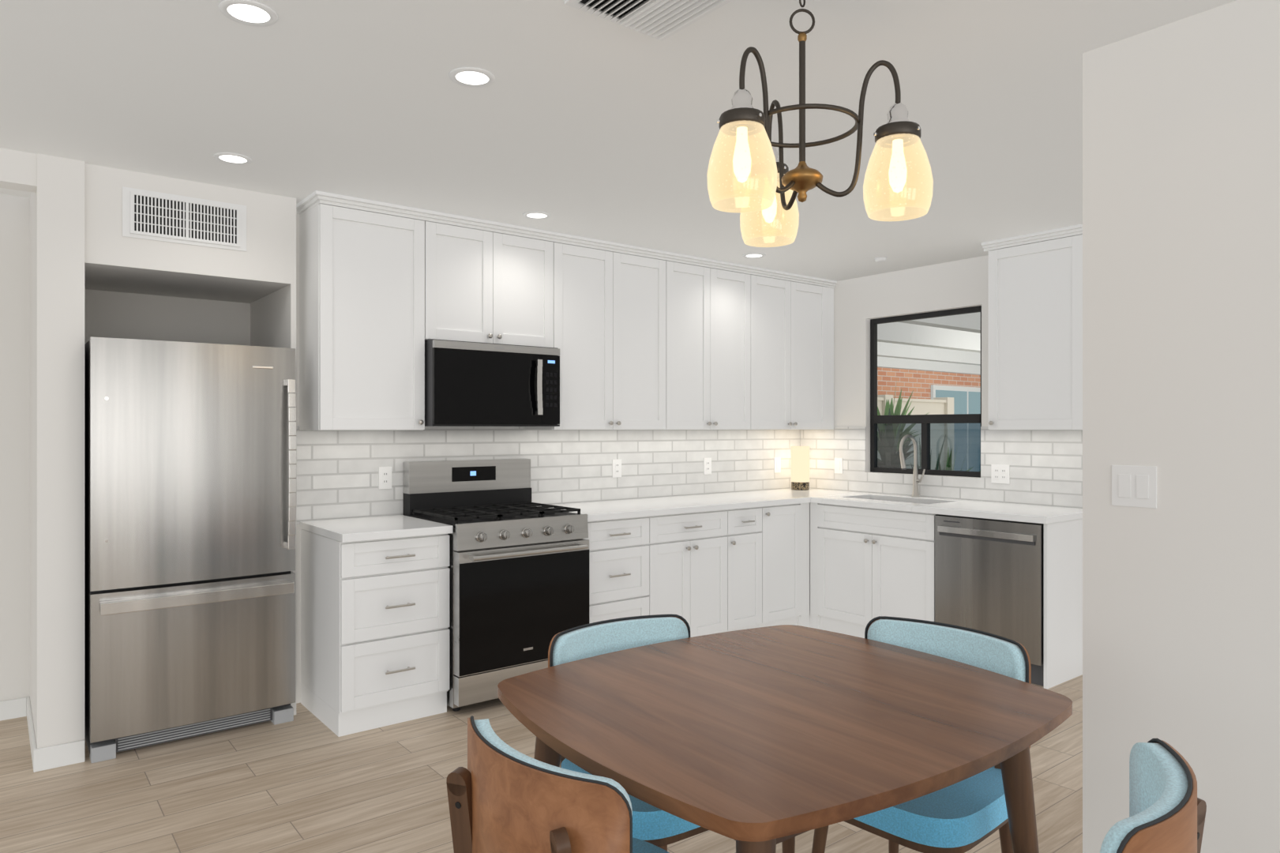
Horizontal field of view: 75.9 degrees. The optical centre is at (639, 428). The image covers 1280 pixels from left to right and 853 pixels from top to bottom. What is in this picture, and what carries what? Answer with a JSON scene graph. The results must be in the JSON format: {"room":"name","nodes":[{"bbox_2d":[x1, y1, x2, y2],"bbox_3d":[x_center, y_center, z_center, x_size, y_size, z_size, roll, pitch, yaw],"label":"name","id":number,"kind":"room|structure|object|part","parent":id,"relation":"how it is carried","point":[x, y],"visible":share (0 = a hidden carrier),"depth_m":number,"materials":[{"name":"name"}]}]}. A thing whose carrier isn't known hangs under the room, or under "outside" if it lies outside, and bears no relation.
{"room":"kitchen","nodes":[
{"label":"kitchen","id":0,"kind":"room"},
{"bbox_2d":[0,147,296,748],"bbox_3d":[-3.655,0.137,2.933,4.410,2.490,0.920,0,0,-38],"label":"wall","id":1,"kind":"structure","parent":0,"point":[77,269],"depth_m":3.65,"materials":[{"name":"white paint"}]},
{"bbox_2d":[122,186,246,251],"bbox_3d":[-2.021,-0.928,3.665,0.491,0.212,0.012,0,0,-38],"label":"air vent","id":2,"kind":"object","parent":1,"relation":"in","point":[162,216],"visible":1,"depth_m":3.65,"materials":[{"name":"white plastic"}]},
{"bbox_2d":[296,210,300,703],"bbox_3d":[-0.241,0.137,5.358,3.955,2.490,0.100,0,0,-38],"label":"wall","id":3,"kind":"structure","parent":0,"point":[298,613],"depth_m":4.13,"materials":[{"name":"white paint"}]},
{"bbox_2d":[296,426,801,524],"bbox_3d":[-0.246,0.236,5.284,3.852,0.492,0.008,0,0,-38],"label":"backsplash","id":4,"kind":"structure","parent":3,"relation":"attached to","point":[337,474],"depth_m":5.07,"materials":[{"name":"tile"}]},
{"bbox_2d":[378,466,391,488],"bbox_3d":[-1.362,0.267,4.394,0.072,0.118,0.007,0,0,-38],"label":"electrical outlet plate","id":5,"kind":"object","parent":4,"relation":"attached to","point":[384,473],"depth_m":4.39,"materials":[{"name":"white plastic"}]},
{"bbox_2d":[611,458,621,477],"bbox_3d":[-0.149,0.263,5.351,0.072,0.118,0.007,0,0,-38],"label":"electrical outlet plate","id":6,"kind":"object","parent":4,"relation":"attached to","point":[616,463],"depth_m":5.35,"materials":[{"name":"white plastic"}]},
{"bbox_2d":[703,457,711,474],"bbox_3d":[0.483,0.270,5.849,0.072,0.118,0.007,0,0,-38],"label":"electrical outlet plate","id":7,"kind":"object","parent":4,"relation":"attached to","point":[707,461],"depth_m":5.84,"materials":[{"name":"white plastic"}]},
{"bbox_2d":[773,457,780,472],"bbox_3d":[1.056,0.283,6.301,0.072,0.118,0.007,0,0,-38],"label":"electrical outlet plate","id":8,"kind":"object","parent":4,"relation":"attached to","point":[777,460],"depth_m":6.29,"materials":[{"name":"white plastic"}]},
{"bbox_2d":[0,674,1082,852],"bbox_3d":[0.304,1.422,1.025,8.465,0.080,8.820,0,0,-38],"label":"floor","id":9,"kind":"structure","parent":0,"point":[305,780],"depth_m":3.11,"materials":[{"name":"brown wood"}]},
{"bbox_2d":[84,336,296,762],"bbox_3d":[-2.171,0.503,3.913,0.805,1.756,0.888,0,0,-38],"label":"fridge","id":10,"kind":"object","parent":9,"relation":"on","point":[190,477],"visible":1,"depth_m":3.58,"materials":[{"name":"grey metal"}]},
{"bbox_2d":[300,525,449,736],"bbox_3d":[-1.311,0.944,4.048,0.522,0.875,0.608,0,0,-38],"label":"base cabinet","id":11,"kind":"object","parent":9,"relation":"on","point":[374,621],"depth_m":3.82,"materials":[{"name":"white wood"}]},
{"bbox_2d":[300,514,452,544],"bbox_3d":[-1.303,0.486,4.035,0.526,0.037,0.642,0,0,-38],"label":"countertop","id":12,"kind":"structure","parent":11,"relation":"on","point":[368,528],"depth_m":3.89,"materials":[{"name":"white stone"}]},
{"bbox_2d":[403,458,589,711],"bbox_3d":[-0.760,0.782,4.394,0.758,1.200,0.741,0,0,-38],"label":"range","id":13,"kind":"object","parent":9,"relation":"on","point":[519,579],"visible":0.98,"depth_m":4.16,"materials":[{"name":"silver metal"}]},
{"bbox_2d":[446,715,669,852],"bbox_3d":[-0.067,0.972,1.552,0.487,0.823,0.484,0,0,-38],"label":"chair","id":14,"kind":"object","parent":9,"relation":"on","point":[503,797],"visible":1,"depth_m":1.37,"materials":[{"name":"brown wood"}]},
{"bbox_2d":[585,516,660,623],"bbox_3d":[-0.293,0.944,4.851,0.530,0.875,0.608,0,0,-38],"label":"base cabinet","id":15,"kind":"object","parent":9,"relation":"on","point":[624,554],"depth_m":4.63,"materials":[{"name":"white wood"}]},
{"bbox_2d":[548,614,708,851],"bbox_3d":[0.041,0.972,2.233,0.484,0.823,0.483,0,0,-38],"label":"chair","id":16,"kind":"object","parent":9,"relation":"on","point":[658,827],"visible":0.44,"depth_m":2.29,"materials":[{"name":"blue fabric"}]},
{"bbox_2d":[660,510,739,637],"bbox_3d":[0.137,0.944,5.190,0.685,0.875,0.608,0,0,-38],"label":"base cabinet","id":17,"kind":"object","parent":9,"relation":"on","point":[700,552],"depth_m":5.00,"materials":[{"name":"white wood"}]},
{"bbox_2d":[553,487,881,522],"bbox_3d":[0.515,0.486,5.406,2.487,0.037,0.740,0,0,-38],"label":"countertop","id":18,"kind":"structure","parent":17,"relation":"on","point":[625,508],"depth_m":5.24,"materials":[{"name":"white stone"}]},
{"bbox_2d":[791,446,809,490],"bbox_3d":[1.219,0.303,6.248,0.140,0.329,0.140,0,0,-38],"label":"light","id":19,"kind":"object","parent":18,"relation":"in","point":[800,467],"visible":1,"depth_m":6.19,"materials":[{"name":"glass"}]},
{"bbox_2d":[739,506,770,630],"bbox_3d":[0.483,0.944,5.463,0.432,0.875,0.608,0,0,-38],"label":"base cabinet","id":20,"kind":"object","parent":9,"relation":"on","point":[754,522],"depth_m":5.28,"materials":[{"name":"white wood"}]},
{"bbox_2d":[497,624,1072,852],"bbox_3d":[0.321,1.002,1.939,1.144,0.763,1.017,0,0,-38],"label":"table","id":21,"kind":"object","parent":9,"relation":"on","point":[767,739],"visible":1,"depth_m":1.75,"materials":[{"name":"brown wood"}]},
{"bbox_2d":[770,503,805,626],"bbox_3d":[0.732,0.944,5.658,0.439,0.875,0.608,0,0,-38],"label":"base cabinet","id":22,"kind":"object","parent":9,"relation":"on","point":[788,521],"depth_m":5.49,"materials":[{"name":"white wood"}]},
{"bbox_2d":[805,503,837,628],"bbox_3d":[1.154,0.944,5.991,0.756,0.875,0.608,0,0,-38],"label":"base cabinet","id":23,"kind":"object","parent":9,"relation":"on","point":[817,516],"depth_m":5.60,"materials":[{"name":"white wood"}]},
{"bbox_2d":[814,525,934,638],"bbox_3d":[1.711,1.042,5.404,0.608,0.680,0.885,0,0,-38],"label":"base cabinet","id":24,"kind":"object","parent":9,"relation":"on","point":[861,577],"depth_m":5.24,"materials":[{"name":"white wood"}]},
{"bbox_2d":[909,500,1082,525],"bbox_3d":[2.140,0.486,4.836,0.642,0.037,0.808,0,0,-38],"label":"countertop","id":25,"kind":"structure","parent":24,"relation":"on","point":[1021,512],"depth_m":4.71,"materials":[{"name":"white stone"}]},
{"bbox_2d":[811,615,1031,852],"bbox_3d":[0.729,0.972,2.202,0.487,0.823,0.484,0,0,-38],"label":"chair","id":26,"kind":"object","parent":9,"relation":"on","point":[966,815],"visible":0.42,"depth_m":2.08,"materials":[{"name":"blue fabric"}]},
{"bbox_2d":[934,514,1043,686],"bbox_3d":[2.167,0.946,4.789,0.637,0.872,0.625,0,0,-38],"label":"dishwasher","id":27,"kind":"object","parent":9,"relation":"on","point":[989,576],"visible":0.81,"depth_m":4.57,"materials":[{"name":"grey metal"}]},
{"bbox_2d":[1099,738,1206,852],"bbox_3d":[0.693,0.972,1.418,0.536,0.823,0.542,0,0,-38],"label":"chair","id":28,"kind":"object","parent":9,"relation":"on","point":[1167,809],"visible":1,"depth_m":1.26,"materials":[{"name":"blue fabric"}]},
{"bbox_2d":[0,0,1236,281],"bbox_3d":[0.304,-1.148,1.025,8.465,0.080,8.820,0,0,-38],"label":"ceiling","id":29,"kind":"structure","parent":0,"point":[570,120],"depth_m":2.81,"materials":[{"name":"white paint"}]},
{"bbox_2d":[213,152,252,164],"bbox_3d":[-1.669,-1.104,3.368,0.143,0.006,0.143,0,0,7],"label":"recessed light","id":30,"kind":"object","parent":29,"relation":"in","point":[226,157],"depth_m":3.36,"materials":[{"name":"white plastic"}]},
{"bbox_2d":[218,0,278,26],"bbox_3d":[-1.041,-1.104,2.185,0.143,0.006,0.143,0,0,7],"label":"recessed light","id":31,"kind":"object","parent":29,"relation":"in","point":[251,13],"depth_m":2.18,"materials":[{"name":"white plastic"}]},
{"bbox_2d":[296,193,441,430],"bbox_3d":[-1.379,-0.540,4.170,0.583,1.100,0.335,0,0,-38],"label":"upper cabinet","id":32,"kind":"object","parent":29,"relation":"hanging from","point":[413,318],"depth_m":4.02,"materials":[{"name":"white wood"}]},
{"bbox_2d":[449,67,495,87],"bbox_3d":[-0.529,-1.104,2.589,0.143,0.006,0.143,0,0,7],"label":"recessed light","id":33,"kind":"object","parent":29,"relation":"in","point":[468,76],"depth_m":2.58,"materials":[{"name":"white plastic"}]},
{"bbox_2d":[425,322,564,429],"bbox_3d":[-0.868,-0.261,4.523,0.748,0.502,0.410,0,0,-38],"label":"microwave","id":34,"kind":"object","parent":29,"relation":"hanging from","point":[476,376],"depth_m":4.35,"materials":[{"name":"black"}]},
{"bbox_2d":[441,212,558,332],"bbox_3d":[-0.895,-0.772,4.552,0.770,0.637,0.335,0,0,-38],"label":"upper cabinet","id":35,"kind":"object","parent":29,"relation":"hanging from","point":[495,275],"depth_m":4.44,"materials":[{"name":"white wood"}]},
{"bbox_2d":[522,211,551,219],"bbox_3d":[-0.535,-1.104,4.265,0.143,0.006,0.143,0,0,7],"label":"recessed light","id":36,"kind":"object","parent":29,"relation":"in","point":[531,215],"depth_m":4.26,"materials":[{"name":"white plastic"}]},
{"bbox_2d":[558,234,678,429],"bbox_3d":[-0.264,-0.540,5.049,0.954,1.100,0.335,0,0,-38],"label":"upper cabinet","id":37,"kind":"object","parent":29,"relation":"hanging from","point":[618,303],"depth_m":4.94,"materials":[{"name":"white wood"}]},
{"bbox_2d":[564,0,732,41],"bbox_3d":[0.035,-1.097,2.105,0.330,0.021,0.330,0,0,-38],"label":"ceiling vent","id":38,"kind":"object","parent":29,"relation":"in","point":[661,20],"visible":1,"depth_m":2.16,"materials":[{"name":"white plastic"}]},
{"bbox_2d":[678,253,760,429],"bbox_3d":[0.361,-0.540,5.543,0.878,1.100,0.335,0,0,-38],"label":"upper cabinet","id":39,"kind":"object","parent":29,"relation":"hanging from","point":[719,303],"depth_m":5.47,"materials":[{"name":"white wood"}]},
{"bbox_2d":[743,252,765,258],"bbox_3d":[0.731,-1.104,5.258,0.143,0.006,0.143,0,0,7],"label":"recessed light","id":40,"kind":"object","parent":29,"relation":"in","point":[752,255],"depth_m":5.25,"materials":[{"name":"white plastic"}]},
{"bbox_2d":[760,269,829,429],"bbox_3d":[0.957,-0.540,6.012,0.877,1.100,0.335,0,0,-38],"label":"upper cabinet","id":41,"kind":"object","parent":29,"relation":"hanging from","point":[795,309],"depth_m":5.92,"materials":[{"name":"white wood"}]},
{"bbox_2d":[706,0,933,247],"bbox_3d":[0.352,-0.805,1.976,0.503,0.604,0.542,0,0,-38],"label":"chandelier","id":42,"kind":"object","parent":29,"relation":"hanging from","point":[741,120],"visible":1,"depth_m":1.91,"materials":[{"name":"brown metal"}]},
{"bbox_3d":[0.352,-0.594,1.976,0.503,0.181,0.542,0,0,-38],"label":"shade glass","id":43,"kind":"part","parent":42,"relation":"part of","materials":[{"name":"glass"}]},
{"bbox_2d":[874,257,886,262],"bbox_3d":[1.570,-1.097,5.359,0.076,0.021,0.076,0,0,-38],"label":"puck","id":44,"kind":"object","parent":29,"relation":"attached to","point":[879,260],"visible":1,"depth_m":5.34,"materials":[{"name":"white plastic"}]},
{"bbox_2d":[984,225,1082,429],"bbox_3d":[2.374,-0.540,4.787,0.335,1.100,0.545,0,0,-38],"label":"upper cabinet","id":45,"kind":"object","parent":29,"relation":"hanging from","point":[1035,281],"depth_m":4.67,"materials":[{"name":"white wood"}]},
{"bbox_2d":[837,500,931,538],"bbox_3d":[1.573,0.594,5.336,0.004,0.176,0.688,0,0,-38],"label":"drawer front","id":46,"kind":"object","parent":0,"relation":"attached to","point":[870,517],"depth_m":5.15,"materials":[{"name":"white wood"}]},
{"bbox_2d":[799,255,988,477],"bbox_3d":[2.325,0.137,5.216,0.100,2.490,3.300,0,0,-38],"label":"wall","id":47,"kind":"structure","parent":0,"point":[860,303],"depth_m":5.90,"materials":[{"name":"white paint"}]},
{"bbox_2d":[846,500,871,503],"bbox_3d":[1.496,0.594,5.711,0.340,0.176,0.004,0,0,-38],"label":"countertop","id":48,"kind":"structure","parent":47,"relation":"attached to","point":[847,501],"depth_m":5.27,"materials":[{"name":"white stone"}]},
{"bbox_2d":[871,500,909,506],"bbox_3d":[1.843,0.594,5.549,0.004,0.176,0.688,0,0,-38],"label":"countertop","id":49,"kind":"structure","parent":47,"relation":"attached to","point":[883,503],"depth_m":5.11,"materials":[{"name":"white stone"}]},
{"bbox_2d":[870,305,981,476],"bbox_3d":[1.978,-0.238,5.685,0.045,1.118,0.891,0,0,-38],"label":"window","id":50,"kind":"structure","parent":47,"relation":"in","point":[949,444],"depth_m":5.67,"materials":[{"name":"black"}]},
{"bbox_2d":[931,513,938,538],"bbox_3d":[1.919,0.594,5.174,0.340,0.176,0.004,0,0,-38],"label":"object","id":51,"kind":"structure","parent":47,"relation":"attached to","point":[932,514],"depth_m":4.87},
{"bbox_2d":[801,426,1082,508],"bbox_3d":[1.960,0.236,5.590,0.008,0.492,2.220,0,0,-38],"label":"backsplash","id":52,"kind":"structure","parent":47,"relation":"attached to","point":[1046,465],"depth_m":5.24,"materials":[{"name":"tile"}]},
{"bbox_2d":[834,457,842,473],"bbox_3d":[1.492,0.283,6.174,0.007,0.118,0.072,0,0,-38],"label":"electrical outlet plate","id":53,"kind":"object","parent":52,"relation":"attached to","point":[838,461],"depth_m":6.17,"materials":[{"name":"white plastic"}]},
{"bbox_2d":[990,464,1009,484],"bbox_3d":[2.274,0.289,5.182,0.007,0.118,0.118,0,0,-38],"label":"electrical outlet plate","id":54,"kind":"object","parent":52,"relation":"attached to","point":[1000,473],"depth_m":5.18,"materials":[{"name":"white plastic"}]},
{"bbox_2d":[1082,0,1279,852],"bbox_3d":[2.838,0.137,0.584,0.120,2.490,4.790,0,0,-38],"label":"wall","id":55,"kind":"structure","parent":0,"point":[1180,333],"depth_m":2.19,"materials":[{"name":"white paint"}]},
{"bbox_2d":[1111,465,1156,508],"bbox_3d":[1.392,0.164,2.315,0.008,0.116,0.116,0,0,-38],"label":"light switch","id":56,"kind":"object","parent":55,"relation":"attached to","point":[1134,486],"visible":1,"depth_m":2.31,"materials":[{"name":"white plastic"}]},
{"label":"outside","id":57,"kind":"structure","parent":0,"visible":0},
{"bbox_2d":[877,311,980,415],"bbox_3d":[6.303,-0.039,10.455,12.635,3.158,12.000,0,0,-38],"label":"exterior view","id":58,"kind":"structure","parent":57,"point":[947,343],"depth_m":12.19,"materials":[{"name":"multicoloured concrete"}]},
{"bbox_3d":[-0.707,0.137,0.227,5.890,2.490,8.820,0,0,-38],"label":"wall","id":59,"kind":"structure","parent":0,"visible":0},
{"bbox_2d":[0,697,23,720],"bbox_3d":[-4.271,1.337,2.898,3.400,0.090,0.012,0,0,-38],"label":"baseboard","id":60,"kind":"structure","parent":59,"relation":"attached to","point":[13,708],"depth_m":3.90,"materials":[{"name":"white wood"}]},
{"bbox_2d":[23,696,40,772],"bbox_3d":[-2.676,1.337,3.608,0.015,0.090,0.792,0,0,-38],"label":"baseboard","id":61,"kind":"structure","parent":59,"relation":"attached to","point":[35,752],"depth_m":3.48,"materials":[{"name":"white wood"}]}
]}

